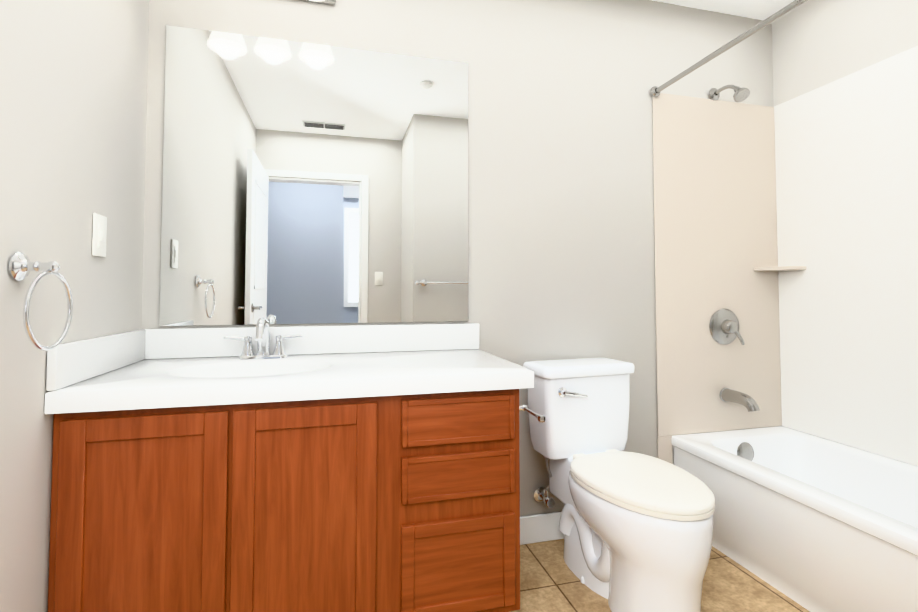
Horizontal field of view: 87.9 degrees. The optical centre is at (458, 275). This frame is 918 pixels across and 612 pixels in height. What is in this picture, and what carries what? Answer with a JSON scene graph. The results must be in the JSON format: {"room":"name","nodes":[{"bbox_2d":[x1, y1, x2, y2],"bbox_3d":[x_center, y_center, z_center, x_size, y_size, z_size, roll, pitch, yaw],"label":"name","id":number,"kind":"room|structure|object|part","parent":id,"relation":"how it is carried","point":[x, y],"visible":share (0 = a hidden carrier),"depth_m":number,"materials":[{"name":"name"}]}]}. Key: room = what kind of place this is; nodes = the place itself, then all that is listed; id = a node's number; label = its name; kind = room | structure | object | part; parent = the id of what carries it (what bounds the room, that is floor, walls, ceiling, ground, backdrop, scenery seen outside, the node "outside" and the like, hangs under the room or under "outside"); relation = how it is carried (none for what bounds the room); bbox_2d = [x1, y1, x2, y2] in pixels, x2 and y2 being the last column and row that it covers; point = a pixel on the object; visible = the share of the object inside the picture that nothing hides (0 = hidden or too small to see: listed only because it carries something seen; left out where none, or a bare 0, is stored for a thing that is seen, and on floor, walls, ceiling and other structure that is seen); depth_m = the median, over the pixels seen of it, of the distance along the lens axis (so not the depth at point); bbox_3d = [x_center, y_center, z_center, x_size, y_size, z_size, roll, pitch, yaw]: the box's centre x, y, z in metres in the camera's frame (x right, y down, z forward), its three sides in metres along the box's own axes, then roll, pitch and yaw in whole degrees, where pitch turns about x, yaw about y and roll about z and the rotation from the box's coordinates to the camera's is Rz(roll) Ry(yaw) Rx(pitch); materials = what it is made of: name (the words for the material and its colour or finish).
{"room":"bathroom","nodes":[
{"label":"bathroom","id":0,"kind":"room"},
{"bbox_2d":[0,0,149,611],"bbox_3d":[-0.860,-0.152,0.459,0.120,2.440,2.510,1,-2,-15],"label":"wall","id":1,"kind":"structure","parent":0,"point":[73,95],"depth_m":1.15,"materials":[{"name":"grey paint"}]},
{"bbox_2d":[8,252,72,350],"bbox_3d":[-0.906,0.055,1.024,0.075,0.212,0.173,1,-2,-15],"label":"towel ring","id":2,"kind":"object","parent":1,"relation":"attached to","point":[21,266],"visible":1,"depth_m":1.01,"materials":[{"name":"silver metal"}]},
{"bbox_2d":[92,213,106,256],"bbox_3d":[-1.026,-0.114,1.364,0.011,0.118,0.072,1,-2,-15],"label":"light switch","id":3,"kind":"object","parent":1,"relation":"attached to","point":[99,235],"visible":1,"depth_m":1.35,"materials":[{"name":"white plastic"}]},
{"bbox_2d":[142,0,773,516],"bbox_3d":[0.227,-0.092,2.100,3.050,2.440,0.120,1,-2,-15],"label":"wall","id":4,"kind":"structure","parent":0,"point":[560,194],"depth_m":2.09,"materials":[{"name":"grey paint"}]},
{"bbox_2d":[46,323,478,390],"bbox_3d":[-0.445,0.236,1.552,1.236,0.105,0.573,1,-2,-15],"label":"backsplash","id":5,"kind":"structure","parent":4,"relation":"attached to","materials":[{"name":"white stone"}]},
{"bbox_2d":[159,25,467,325],"bbox_3d":[-0.511,-0.359,1.850,1.135,1.085,0.006,1,-2,-15],"label":"mirror","id":6,"kind":"object","parent":4,"relation":"attached to","point":[306,183],"visible":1,"depth_m":1.83,"materials":[{"name":"clear glass"}]},
{"bbox_2d":[302,0,335,4],"bbox_3d":[-0.698,-1.059,1.657,0.520,0.170,0.334,1,-2,-15],"label":"sconce","id":7,"kind":"object","parent":4,"relation":"attached to","point":[331,2],"visible":1,"depth_m":1.86,"materials":[{"name":"silver metal"}]},
{"bbox_2d":[520,512,564,544],"bbox_3d":[0.483,1.071,2.053,0.875,0.112,0.013,1,-2,-15],"label":"baseboard","id":8,"kind":"structure","parent":4,"relation":"attached to","point":[539,528],"depth_m":2.01,"materials":[{"name":"white"}]},
{"bbox_2d":[510,539,809,611],"bbox_3d":[0.543,1.133,0.839,3.050,0.100,2.630,1,-2,-15],"label":"floor","id":9,"kind":"structure","parent":0,"point":[550,580],"depth_m":1.69,"materials":[{"name":"tile"}]},
{"bbox_2d":[44,318,545,611],"bbox_3d":[-0.420,0.625,1.545,1.288,0.966,0.573,1,-2,-15],"label":"bathroom vanity","id":10,"kind":"object","parent":9,"relation":"on","point":[262,466],"visible":0.96,"depth_m":1.29,"materials":[{"name":"cherry wood"},{"name":"white solid surface"}]},
{"bbox_2d":[44,349,533,413],"bbox_3d":[-0.445,0.349,1.548,1.236,0.122,0.573,1,-2,-15],"label":"countertop","id":11,"kind":"structure","parent":10,"relation":"on","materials":[{"name":"white stone"}]},
{"bbox_2d":[224,318,301,359],"bbox_3d":[-0.682,0.218,1.649,0.261,0.146,0.156,1,-2,-15],"label":"faucet","id":12,"kind":"object","parent":11,"relation":"on","point":[263,333],"depth_m":1.67,"materials":[{"name":"silver metal"}]},
{"bbox_2d":[523,357,714,611],"bbox_3d":[0.574,0.730,1.714,0.420,0.768,0.736,1,-2,-20],"label":"toilet","id":13,"kind":"object","parent":9,"relation":"on","point":[636,529],"visible":1,"depth_m":1.62,"materials":[{"name":"white ceramic"}]},
{"bbox_3d":[0.435,0.448,1.820,0.110,0.041,0.036,1,-2,-20],"label":"lever","id":14,"kind":"part","parent":13,"relation":"part of","materials":[{"name":"silver metal"}]},
{"bbox_3d":[0.611,0.692,1.611,0.376,0.044,0.514,1,-2,-20],"label":"seat","id":15,"kind":"part","parent":13,"relation":"part of","materials":[{"name":"white plastic"}]},
{"bbox_2d":[652,46,917,611],"bbox_3d":[1.470,0.080,1.466,0.714,2.050,1.716,1,-2,-15],"label":"tub","id":16,"kind":"object","parent":9,"relation":"on","point":[786,265],"visible":1,"depth_m":2.13,"materials":[{"name":"white plastic"}]},
{"bbox_2d":[753,266,805,270],"bbox_3d":[1.542,-0.034,2.292,0.150,0.018,0.150,1,-2,-15],"label":"shelf","id":17,"kind":"object","parent":16,"relation":"attached to","point":[755,268],"depth_m":2.28,"materials":[{"name":"beige"}]},
{"bbox_2d":[652,0,793,19],"bbox_3d":[0.387,-1.464,-0.652,5.110,0.100,5.620,1,-2,-15],"label":"ceiling","id":18,"kind":"structure","parent":0,"point":[760,9],"depth_m":2.30,"materials":[{"name":"white paint"}]},
{"bbox_2d":[772,0,917,106],"bbox_3d":[1.876,-0.111,1.579,0.120,2.440,1.720,1,-2,-15],"label":"wall","id":19,"kind":"structure","parent":0,"point":[816,44],"depth_m":2.13,"materials":[{"name":"grey paint"}]},
{"bbox_3d":[1.346,-0.151,0.491,1.695,2.440,0.120,1,-2,-15],"label":"wall","id":20,"kind":"structure","parent":0,"visible":0},
{"bbox_2d":[650,0,807,96],"bbox_3d":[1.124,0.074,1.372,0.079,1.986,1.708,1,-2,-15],"label":"curtain rod","id":21,"kind":"object","parent":20,"relation":"attached to","point":[655,91],"visible":1,"depth_m":1.80,"materials":[{"name":"silver metal"}]}
]}

